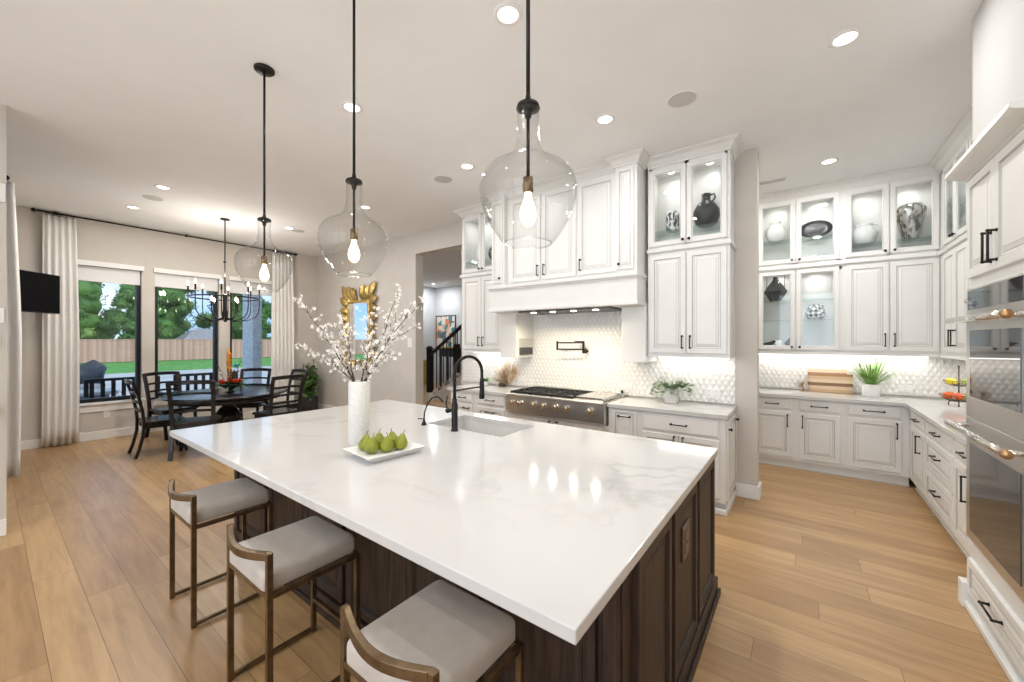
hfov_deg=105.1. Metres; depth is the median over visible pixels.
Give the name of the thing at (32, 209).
curtain rod
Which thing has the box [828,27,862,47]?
recessed light
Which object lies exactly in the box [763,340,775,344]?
bird figurine
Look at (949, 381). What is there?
lemon
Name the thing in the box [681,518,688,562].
island outlet
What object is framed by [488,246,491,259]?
disc
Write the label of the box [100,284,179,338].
broadleaf tree
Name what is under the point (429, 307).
wall
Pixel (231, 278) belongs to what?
window
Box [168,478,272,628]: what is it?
counter stool
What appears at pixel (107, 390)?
table
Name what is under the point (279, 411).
dining chair
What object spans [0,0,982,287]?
ceiling
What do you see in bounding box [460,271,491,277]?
trim
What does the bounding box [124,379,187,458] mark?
dining chair
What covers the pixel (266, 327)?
broadleaf tree
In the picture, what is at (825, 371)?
cutting board
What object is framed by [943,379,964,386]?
bowl
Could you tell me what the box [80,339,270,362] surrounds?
wooden fence
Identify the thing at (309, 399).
potted plant
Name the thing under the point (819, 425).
base cabinet
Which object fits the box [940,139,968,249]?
upper cabinet
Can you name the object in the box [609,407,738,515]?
base cabinet
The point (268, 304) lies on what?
broadleaf tree
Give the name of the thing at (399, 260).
wall
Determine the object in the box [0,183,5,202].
thermostat
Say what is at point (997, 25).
wall
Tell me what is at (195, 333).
house
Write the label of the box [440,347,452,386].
console table
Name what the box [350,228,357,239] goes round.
socket
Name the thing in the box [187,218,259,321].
chandelier
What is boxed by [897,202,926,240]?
vase
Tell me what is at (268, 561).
counter stool
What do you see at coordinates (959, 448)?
base cabinet
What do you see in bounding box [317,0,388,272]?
pendant light
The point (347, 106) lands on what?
recessed light
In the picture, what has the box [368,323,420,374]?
branch
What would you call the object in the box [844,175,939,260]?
upper cabinet
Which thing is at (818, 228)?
platter
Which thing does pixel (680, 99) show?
ceiling speaker
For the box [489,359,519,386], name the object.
dried grass
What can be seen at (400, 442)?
pear
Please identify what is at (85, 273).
roller shade
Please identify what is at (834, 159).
recessed light
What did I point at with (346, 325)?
branch
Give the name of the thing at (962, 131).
crown molding
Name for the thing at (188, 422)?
dining chair
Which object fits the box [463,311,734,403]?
backsplash
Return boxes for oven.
[944,273,1023,440]
[944,416,1023,602]
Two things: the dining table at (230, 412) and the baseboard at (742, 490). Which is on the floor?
the dining table at (230, 412)
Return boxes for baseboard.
[0,519,6,536]
[21,408,296,449]
[318,403,334,408]
[736,481,760,500]
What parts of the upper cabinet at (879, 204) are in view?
door, door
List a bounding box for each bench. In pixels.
[83,376,161,398]
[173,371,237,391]
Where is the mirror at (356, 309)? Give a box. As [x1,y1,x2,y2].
[339,281,376,371]
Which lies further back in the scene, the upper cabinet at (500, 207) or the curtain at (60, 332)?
the curtain at (60, 332)
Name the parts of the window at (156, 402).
sill, head casing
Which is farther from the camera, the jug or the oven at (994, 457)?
the jug
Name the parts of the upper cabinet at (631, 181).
door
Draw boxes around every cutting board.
[808,368,846,390]
[810,373,852,393]
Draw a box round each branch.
[292,294,353,381]
[294,343,351,381]
[317,325,352,377]
[330,322,354,380]
[336,314,359,381]
[356,313,376,380]
[357,307,382,381]
[364,283,401,380]
[364,346,400,380]
[365,296,425,380]
[367,310,407,378]
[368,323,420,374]
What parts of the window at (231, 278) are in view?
head casing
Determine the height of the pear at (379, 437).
0.118 m
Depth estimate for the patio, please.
17.77 m
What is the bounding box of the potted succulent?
[484,378,489,385]
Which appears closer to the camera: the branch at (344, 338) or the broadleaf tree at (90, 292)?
the branch at (344, 338)
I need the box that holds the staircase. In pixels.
[433,369,461,401]
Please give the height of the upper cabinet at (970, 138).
2.010 m
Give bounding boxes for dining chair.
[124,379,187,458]
[142,371,198,440]
[165,380,222,460]
[235,368,271,419]
[252,374,305,418]
[261,369,307,411]
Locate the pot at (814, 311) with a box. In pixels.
[804,304,826,319]
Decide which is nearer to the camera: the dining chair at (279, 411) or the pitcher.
the pitcher
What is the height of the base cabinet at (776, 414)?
0.880 m
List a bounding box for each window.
[78,259,144,413]
[153,268,221,405]
[229,276,271,385]
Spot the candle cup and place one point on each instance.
(778, 342)
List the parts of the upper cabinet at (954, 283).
door, handle, handle, door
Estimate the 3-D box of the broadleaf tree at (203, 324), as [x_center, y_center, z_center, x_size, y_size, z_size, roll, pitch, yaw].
[-33.326,-3.270,45.523,5.872,9.764,5.829,0,0,30]
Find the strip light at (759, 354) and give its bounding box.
[759,354,927,357]
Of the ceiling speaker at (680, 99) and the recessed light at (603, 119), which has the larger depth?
the recessed light at (603, 119)
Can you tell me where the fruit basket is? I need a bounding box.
[938,366,965,406]
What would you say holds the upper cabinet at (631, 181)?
attached to the wall at (399, 260)
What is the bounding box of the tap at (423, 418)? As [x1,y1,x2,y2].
[418,396,442,425]
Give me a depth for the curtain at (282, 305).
8.42 m
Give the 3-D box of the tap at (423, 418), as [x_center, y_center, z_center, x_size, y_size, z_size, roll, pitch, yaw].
[-0.653,0.565,3.147,0.200,0.231,0.043,0,0,-12]
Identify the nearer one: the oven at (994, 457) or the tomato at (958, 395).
the oven at (994, 457)
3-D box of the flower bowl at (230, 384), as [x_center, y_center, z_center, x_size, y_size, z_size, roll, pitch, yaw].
[-4.531,0.478,6.304,0.535,0.712,0.626,0,0,-27]
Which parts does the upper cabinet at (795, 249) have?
door, door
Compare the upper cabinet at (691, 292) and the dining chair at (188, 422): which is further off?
the dining chair at (188, 422)
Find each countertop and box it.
[169,400,717,644]
[447,383,522,395]
[607,397,736,419]
[759,388,966,445]
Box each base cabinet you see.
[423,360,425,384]
[451,390,508,416]
[509,412,608,431]
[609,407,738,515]
[759,396,794,467]
[795,399,843,475]
[843,402,909,485]
[910,410,935,512]
[926,420,966,553]
[954,438,969,556]
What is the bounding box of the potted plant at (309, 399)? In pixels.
[298,360,321,411]
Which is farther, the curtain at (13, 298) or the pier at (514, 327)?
the pier at (514, 327)
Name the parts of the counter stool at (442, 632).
leg, rail, seat frame, leg, leg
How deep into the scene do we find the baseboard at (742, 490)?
3.96 m
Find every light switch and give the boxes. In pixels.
[0,308,4,322]
[408,338,411,346]
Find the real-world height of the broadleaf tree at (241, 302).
10.622 m
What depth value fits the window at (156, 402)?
7.17 m
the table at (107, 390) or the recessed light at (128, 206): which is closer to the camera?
the recessed light at (128, 206)
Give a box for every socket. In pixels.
[261,256,267,263]
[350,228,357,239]
[519,347,532,354]
[523,176,532,192]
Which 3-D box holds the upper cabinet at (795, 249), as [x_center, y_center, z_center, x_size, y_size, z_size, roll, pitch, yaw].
[3.759,-1.407,5.172,0.930,0.885,0.369,0,0,37]
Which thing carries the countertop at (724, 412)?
on the base cabinet at (720, 434)
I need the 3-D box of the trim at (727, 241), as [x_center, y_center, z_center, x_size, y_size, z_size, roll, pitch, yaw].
[1.879,-0.945,4.121,0.805,0.040,0.378,0,0,37]
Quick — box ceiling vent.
[759,176,786,185]
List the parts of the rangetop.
rail, knob, knob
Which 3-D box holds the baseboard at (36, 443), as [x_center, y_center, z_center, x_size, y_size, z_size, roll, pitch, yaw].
[-5.913,1.532,7.286,0.018,0.135,4.590,0,0,37]
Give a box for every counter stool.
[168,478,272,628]
[227,516,359,681]
[340,580,523,681]
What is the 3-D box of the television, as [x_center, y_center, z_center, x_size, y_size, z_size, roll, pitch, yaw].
[-6.696,-0.655,5.281,0.378,0.556,0.800,0,0,-9]
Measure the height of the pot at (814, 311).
0.195 m
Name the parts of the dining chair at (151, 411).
leg, rail, leg, seat frame, seat, leg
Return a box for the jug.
[693,193,719,227]
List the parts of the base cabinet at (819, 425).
drawer, door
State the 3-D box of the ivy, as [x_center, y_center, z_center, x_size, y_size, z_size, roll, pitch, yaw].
[1.735,0.535,4.216,0.489,0.290,0.234,0,0,23]
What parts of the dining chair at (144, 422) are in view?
rail, leg, leg, seat frame, seat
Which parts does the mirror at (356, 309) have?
frame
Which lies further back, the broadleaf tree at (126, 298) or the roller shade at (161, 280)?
the broadleaf tree at (126, 298)
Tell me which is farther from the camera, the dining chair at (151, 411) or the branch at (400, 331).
the dining chair at (151, 411)
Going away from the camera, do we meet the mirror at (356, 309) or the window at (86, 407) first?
the window at (86, 407)
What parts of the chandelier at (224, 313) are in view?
arm, arm, arm, arm, stem, arm, arm, arm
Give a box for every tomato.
[942,392,952,398]
[953,393,963,399]
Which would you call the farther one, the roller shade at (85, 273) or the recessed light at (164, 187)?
the roller shade at (85, 273)
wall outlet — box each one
[103,410,109,417]
[518,376,524,381]
[622,383,631,389]
[706,388,719,398]
[898,385,911,391]
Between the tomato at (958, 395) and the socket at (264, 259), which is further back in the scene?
the tomato at (958, 395)
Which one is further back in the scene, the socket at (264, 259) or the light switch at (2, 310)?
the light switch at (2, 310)
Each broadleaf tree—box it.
[78,280,125,338]
[79,305,88,338]
[79,310,98,338]
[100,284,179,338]
[110,287,175,338]
[164,288,199,338]
[192,291,242,338]
[233,298,270,338]
[237,294,242,306]
[266,301,271,318]
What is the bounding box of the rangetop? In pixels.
[505,385,626,424]
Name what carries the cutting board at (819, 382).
on the countertop at (935, 411)
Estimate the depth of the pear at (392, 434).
2.43 m
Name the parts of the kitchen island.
panel, panel, panel, panel, panel, moulding, panel, panel, panel, panel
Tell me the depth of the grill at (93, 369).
11.57 m
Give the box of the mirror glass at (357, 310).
[349,302,366,359]
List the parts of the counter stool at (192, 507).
leg, rail, leg, floor rail, seat, seat frame, floor rail, leg, leg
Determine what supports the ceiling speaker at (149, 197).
attached to the ceiling
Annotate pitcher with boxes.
[852,223,880,245]
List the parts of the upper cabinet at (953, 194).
door, door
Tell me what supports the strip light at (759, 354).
attached to the wall
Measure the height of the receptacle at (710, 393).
0.072 m
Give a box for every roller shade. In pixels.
[78,265,139,284]
[155,273,217,291]
[230,281,271,295]
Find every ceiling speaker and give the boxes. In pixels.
[142,195,163,200]
[291,229,304,232]
[433,175,452,182]
[667,90,697,107]
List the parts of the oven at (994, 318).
handle, glass door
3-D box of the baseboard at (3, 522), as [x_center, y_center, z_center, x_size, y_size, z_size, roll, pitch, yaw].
[-4.779,1.532,2.371,0.020,0.135,2.110,0,0,37]
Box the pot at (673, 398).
[665,388,678,403]
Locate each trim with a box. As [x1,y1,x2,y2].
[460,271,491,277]
[647,239,736,253]
[759,233,966,360]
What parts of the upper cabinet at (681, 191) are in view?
door, door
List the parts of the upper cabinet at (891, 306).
door, handle, door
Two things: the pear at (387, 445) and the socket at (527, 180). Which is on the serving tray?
the pear at (387, 445)
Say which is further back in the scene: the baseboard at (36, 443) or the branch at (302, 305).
the baseboard at (36, 443)
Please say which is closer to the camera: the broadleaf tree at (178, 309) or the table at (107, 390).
the table at (107, 390)
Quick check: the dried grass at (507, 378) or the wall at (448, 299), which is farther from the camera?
the wall at (448, 299)
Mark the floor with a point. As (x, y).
(824, 577)
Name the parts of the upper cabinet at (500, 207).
door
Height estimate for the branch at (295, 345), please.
0.624 m
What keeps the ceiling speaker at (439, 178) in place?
attached to the ceiling
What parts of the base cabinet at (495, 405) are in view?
drawer, door, drawer, drawer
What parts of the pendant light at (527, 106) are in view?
stem, rod, lamp shade, bulb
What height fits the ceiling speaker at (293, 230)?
0.008 m
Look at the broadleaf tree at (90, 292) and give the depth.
41.99 m
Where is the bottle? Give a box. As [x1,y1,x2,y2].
[475,244,477,262]
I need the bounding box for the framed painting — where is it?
[436,315,455,346]
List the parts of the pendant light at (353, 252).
stem, rod, bulb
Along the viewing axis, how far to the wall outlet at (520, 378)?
5.62 m
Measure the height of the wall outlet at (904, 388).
0.075 m
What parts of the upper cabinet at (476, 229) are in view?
door, door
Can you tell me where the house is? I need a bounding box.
[176,328,212,338]
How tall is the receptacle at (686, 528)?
0.100 m
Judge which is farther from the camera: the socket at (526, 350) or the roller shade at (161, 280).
the roller shade at (161, 280)
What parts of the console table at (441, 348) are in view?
leg, leg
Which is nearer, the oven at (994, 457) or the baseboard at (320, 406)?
the oven at (994, 457)
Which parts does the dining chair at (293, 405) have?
seat, seat frame, leg, rail, leg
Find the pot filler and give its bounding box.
[556,341,588,352]
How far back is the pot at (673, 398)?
4.19 m
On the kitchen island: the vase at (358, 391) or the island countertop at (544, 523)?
the island countertop at (544, 523)
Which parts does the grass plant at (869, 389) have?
pot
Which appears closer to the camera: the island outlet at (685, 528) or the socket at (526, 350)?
the island outlet at (685, 528)
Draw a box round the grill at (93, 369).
[80,360,106,389]
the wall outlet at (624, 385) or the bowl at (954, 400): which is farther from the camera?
the wall outlet at (624, 385)
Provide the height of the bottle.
0.275 m
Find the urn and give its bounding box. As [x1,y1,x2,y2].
[765,221,785,243]
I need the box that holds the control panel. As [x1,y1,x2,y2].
[519,339,532,354]
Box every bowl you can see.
[216,348,247,392]
[938,393,965,401]
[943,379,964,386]
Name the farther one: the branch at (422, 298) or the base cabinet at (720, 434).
the base cabinet at (720, 434)
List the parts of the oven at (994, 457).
handle, glass door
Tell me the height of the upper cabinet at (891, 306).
1.085 m
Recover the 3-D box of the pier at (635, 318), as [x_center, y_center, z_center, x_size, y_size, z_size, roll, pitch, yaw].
[1.441,-0.062,4.421,0.263,0.604,0.418,0,0,37]
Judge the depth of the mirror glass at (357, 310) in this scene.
8.02 m
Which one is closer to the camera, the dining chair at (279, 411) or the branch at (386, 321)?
the branch at (386, 321)
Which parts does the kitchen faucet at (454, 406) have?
lever, docking arm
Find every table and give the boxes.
[80,388,118,398]
[158,386,286,422]
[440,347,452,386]
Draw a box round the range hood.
[488,271,647,314]
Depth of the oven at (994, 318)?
1.96 m
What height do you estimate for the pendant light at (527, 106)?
1.579 m
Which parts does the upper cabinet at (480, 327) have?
door, door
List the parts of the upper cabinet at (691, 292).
door, door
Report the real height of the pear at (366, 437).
0.117 m
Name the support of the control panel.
attached to the pier at (514, 327)
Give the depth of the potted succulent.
5.82 m
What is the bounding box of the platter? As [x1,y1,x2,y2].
[802,220,832,238]
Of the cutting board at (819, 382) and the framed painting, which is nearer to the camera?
the cutting board at (819, 382)
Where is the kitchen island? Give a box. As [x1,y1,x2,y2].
[234,459,720,681]
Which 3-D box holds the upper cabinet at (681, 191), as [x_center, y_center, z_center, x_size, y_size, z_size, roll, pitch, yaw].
[1.868,-1.407,4.116,0.778,0.885,0.399,0,0,37]
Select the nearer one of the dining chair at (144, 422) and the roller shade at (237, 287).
the dining chair at (144, 422)
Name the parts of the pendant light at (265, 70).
rod, bulb, stem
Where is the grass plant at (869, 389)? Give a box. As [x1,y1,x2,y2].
[850,356,902,396]
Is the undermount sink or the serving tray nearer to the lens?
the serving tray
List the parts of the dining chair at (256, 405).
leg, seat frame, seat, rail, leg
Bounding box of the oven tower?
[944,98,1023,681]
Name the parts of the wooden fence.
rail, post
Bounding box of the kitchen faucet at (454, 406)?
[445,355,484,431]
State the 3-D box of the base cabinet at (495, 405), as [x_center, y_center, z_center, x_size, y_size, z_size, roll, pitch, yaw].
[-0.302,1.160,5.566,1.040,0.880,0.658,0,0,37]
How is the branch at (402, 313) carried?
in the vase at (358, 391)
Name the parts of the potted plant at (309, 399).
pot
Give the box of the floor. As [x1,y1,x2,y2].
[0,383,1009,681]
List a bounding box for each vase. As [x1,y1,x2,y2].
[348,380,369,445]
[666,211,678,232]
[764,276,786,301]
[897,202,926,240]
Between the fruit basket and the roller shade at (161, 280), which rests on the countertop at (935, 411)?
the fruit basket
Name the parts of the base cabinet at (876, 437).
drawer, door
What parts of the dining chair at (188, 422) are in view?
leg, leg, rail, seat frame, seat, leg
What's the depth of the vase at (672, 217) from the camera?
4.18 m
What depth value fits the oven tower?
1.99 m
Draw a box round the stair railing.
[426,324,461,400]
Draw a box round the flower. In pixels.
[796,381,805,391]
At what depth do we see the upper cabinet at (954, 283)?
3.86 m
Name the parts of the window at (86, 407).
head casing, sill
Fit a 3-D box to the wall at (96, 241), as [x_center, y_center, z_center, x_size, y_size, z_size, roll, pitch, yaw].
[-5.994,-0.165,7.377,0.220,3.530,4.900,0,0,37]
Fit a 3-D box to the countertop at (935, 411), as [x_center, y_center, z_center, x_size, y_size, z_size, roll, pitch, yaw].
[3.149,0.700,3.978,2.714,0.040,2.986,0,0,37]
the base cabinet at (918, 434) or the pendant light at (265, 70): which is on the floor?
the base cabinet at (918, 434)
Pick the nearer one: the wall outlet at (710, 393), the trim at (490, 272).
the wall outlet at (710, 393)
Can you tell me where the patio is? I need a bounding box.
[104,366,270,396]
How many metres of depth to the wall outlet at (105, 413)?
6.37 m
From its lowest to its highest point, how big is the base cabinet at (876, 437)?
0.880 m
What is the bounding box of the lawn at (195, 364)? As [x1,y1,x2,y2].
[80,357,270,373]
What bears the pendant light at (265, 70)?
hanging from the ceiling
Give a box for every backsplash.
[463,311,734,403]
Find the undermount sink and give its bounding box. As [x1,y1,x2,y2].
[440,419,524,436]
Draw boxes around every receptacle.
[685,527,688,553]
[707,390,717,396]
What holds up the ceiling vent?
in the ceiling
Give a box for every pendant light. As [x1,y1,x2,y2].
[234,63,292,291]
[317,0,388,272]
[479,0,576,249]
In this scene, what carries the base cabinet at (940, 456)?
on the floor
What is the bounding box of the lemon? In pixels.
[946,379,956,384]
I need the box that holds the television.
[19,269,59,313]
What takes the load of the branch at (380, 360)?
in the vase at (358, 391)
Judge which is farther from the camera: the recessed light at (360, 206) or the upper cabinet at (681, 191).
the recessed light at (360, 206)
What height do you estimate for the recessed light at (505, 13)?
0.010 m
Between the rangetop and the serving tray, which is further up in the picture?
the rangetop
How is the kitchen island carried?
on the floor
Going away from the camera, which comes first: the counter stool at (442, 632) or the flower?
the counter stool at (442, 632)
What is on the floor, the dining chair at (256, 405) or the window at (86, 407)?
the dining chair at (256, 405)
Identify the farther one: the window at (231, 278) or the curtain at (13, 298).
the window at (231, 278)
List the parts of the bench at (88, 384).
leg, frame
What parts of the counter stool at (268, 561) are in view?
leg, rail, leg, floor rail, seat, seat frame, leg, floor rail, leg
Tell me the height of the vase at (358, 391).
0.412 m
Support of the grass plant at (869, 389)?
on the countertop at (935, 411)
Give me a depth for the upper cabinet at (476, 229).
5.84 m
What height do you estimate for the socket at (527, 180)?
0.060 m
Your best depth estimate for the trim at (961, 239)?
4.61 m
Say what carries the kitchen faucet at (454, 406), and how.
on the island countertop at (544, 523)
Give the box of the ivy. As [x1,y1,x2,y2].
[650,376,693,403]
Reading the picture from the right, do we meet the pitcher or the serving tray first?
the pitcher
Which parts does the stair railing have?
newel post, handrail, newel post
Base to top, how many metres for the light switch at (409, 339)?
0.160 m
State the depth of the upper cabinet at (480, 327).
5.65 m
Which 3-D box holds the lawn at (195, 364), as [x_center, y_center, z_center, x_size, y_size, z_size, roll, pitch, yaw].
[-29.368,1.770,34.257,32.000,0.100,80.000,0,0,37]
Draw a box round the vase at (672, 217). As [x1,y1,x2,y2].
[666,211,678,232]
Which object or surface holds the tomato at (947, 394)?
in the fruit basket
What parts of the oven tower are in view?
door, crown, handle, handle, moulding, handle, drawer, door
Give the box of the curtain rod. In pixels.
[31,208,296,255]
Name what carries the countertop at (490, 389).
on the base cabinet at (495, 405)
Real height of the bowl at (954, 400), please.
0.080 m
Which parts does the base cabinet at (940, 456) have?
handle, drawer, drawer, drawer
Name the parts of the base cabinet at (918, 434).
handle, drawer, door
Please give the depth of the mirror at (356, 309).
8.02 m
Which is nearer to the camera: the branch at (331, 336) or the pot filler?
the branch at (331, 336)
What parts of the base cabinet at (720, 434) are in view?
door, door, drawer, door, moulding, panel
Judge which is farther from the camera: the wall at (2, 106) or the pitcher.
the pitcher
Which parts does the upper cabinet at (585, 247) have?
door, door, door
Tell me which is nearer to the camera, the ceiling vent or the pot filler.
the ceiling vent
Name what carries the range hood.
attached to the wall at (399, 260)
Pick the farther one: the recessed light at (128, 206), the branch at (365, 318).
the recessed light at (128, 206)
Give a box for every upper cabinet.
[462,210,491,274]
[462,274,499,352]
[492,199,507,286]
[508,172,614,284]
[615,163,647,275]
[648,150,734,249]
[648,244,734,358]
[759,192,843,267]
[759,264,843,352]
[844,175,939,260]
[844,256,939,354]
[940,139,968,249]
[940,240,968,356]
[969,136,971,288]
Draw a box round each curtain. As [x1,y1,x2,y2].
[6,180,21,478]
[41,211,79,447]
[271,250,293,401]
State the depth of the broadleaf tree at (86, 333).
30.67 m
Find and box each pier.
[500,313,532,357]
[622,306,656,361]
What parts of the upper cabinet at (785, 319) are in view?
door, door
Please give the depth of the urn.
5.26 m
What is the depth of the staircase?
10.17 m
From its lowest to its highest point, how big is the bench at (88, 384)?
0.975 m
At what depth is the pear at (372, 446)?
2.28 m
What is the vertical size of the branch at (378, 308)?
0.845 m
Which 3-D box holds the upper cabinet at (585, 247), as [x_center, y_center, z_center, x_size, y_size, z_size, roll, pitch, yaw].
[0.685,-1.275,4.882,1.500,1.150,0.578,0,0,37]
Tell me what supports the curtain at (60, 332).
hanging from the curtain rod
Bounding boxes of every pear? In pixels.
[358,430,369,449]
[364,433,378,453]
[375,429,383,447]
[380,432,393,451]
[388,429,397,442]
[394,432,407,448]
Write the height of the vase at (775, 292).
0.348 m
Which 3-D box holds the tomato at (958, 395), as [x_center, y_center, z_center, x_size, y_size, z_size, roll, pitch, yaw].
[4.540,0.571,3.984,0.080,0.078,0.076,0,0,37]
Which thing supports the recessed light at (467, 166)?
in the ceiling
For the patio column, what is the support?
on the patio
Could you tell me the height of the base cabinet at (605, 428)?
0.670 m
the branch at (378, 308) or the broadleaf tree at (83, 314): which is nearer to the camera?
the branch at (378, 308)
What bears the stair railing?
on the floor
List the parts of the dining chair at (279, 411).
leg, seat, rail, leg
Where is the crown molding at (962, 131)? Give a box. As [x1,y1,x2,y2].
[454,105,971,217]
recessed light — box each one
[125,205,140,208]
[154,184,171,189]
[341,101,362,112]
[359,205,371,208]
[459,163,474,169]
[494,2,521,25]
[595,113,614,124]
[819,157,838,164]
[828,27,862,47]
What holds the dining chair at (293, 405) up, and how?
on the floor
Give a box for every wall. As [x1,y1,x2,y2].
[0,104,5,519]
[16,206,316,440]
[317,148,758,490]
[423,286,435,379]
[436,285,461,383]
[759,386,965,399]
[972,0,1023,143]
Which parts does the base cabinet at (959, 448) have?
drawer, handle, handle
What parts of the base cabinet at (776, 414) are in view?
drawer, door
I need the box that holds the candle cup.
[774,340,782,349]
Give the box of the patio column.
[243,294,261,383]
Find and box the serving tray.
[343,440,424,462]
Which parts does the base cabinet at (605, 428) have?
door, door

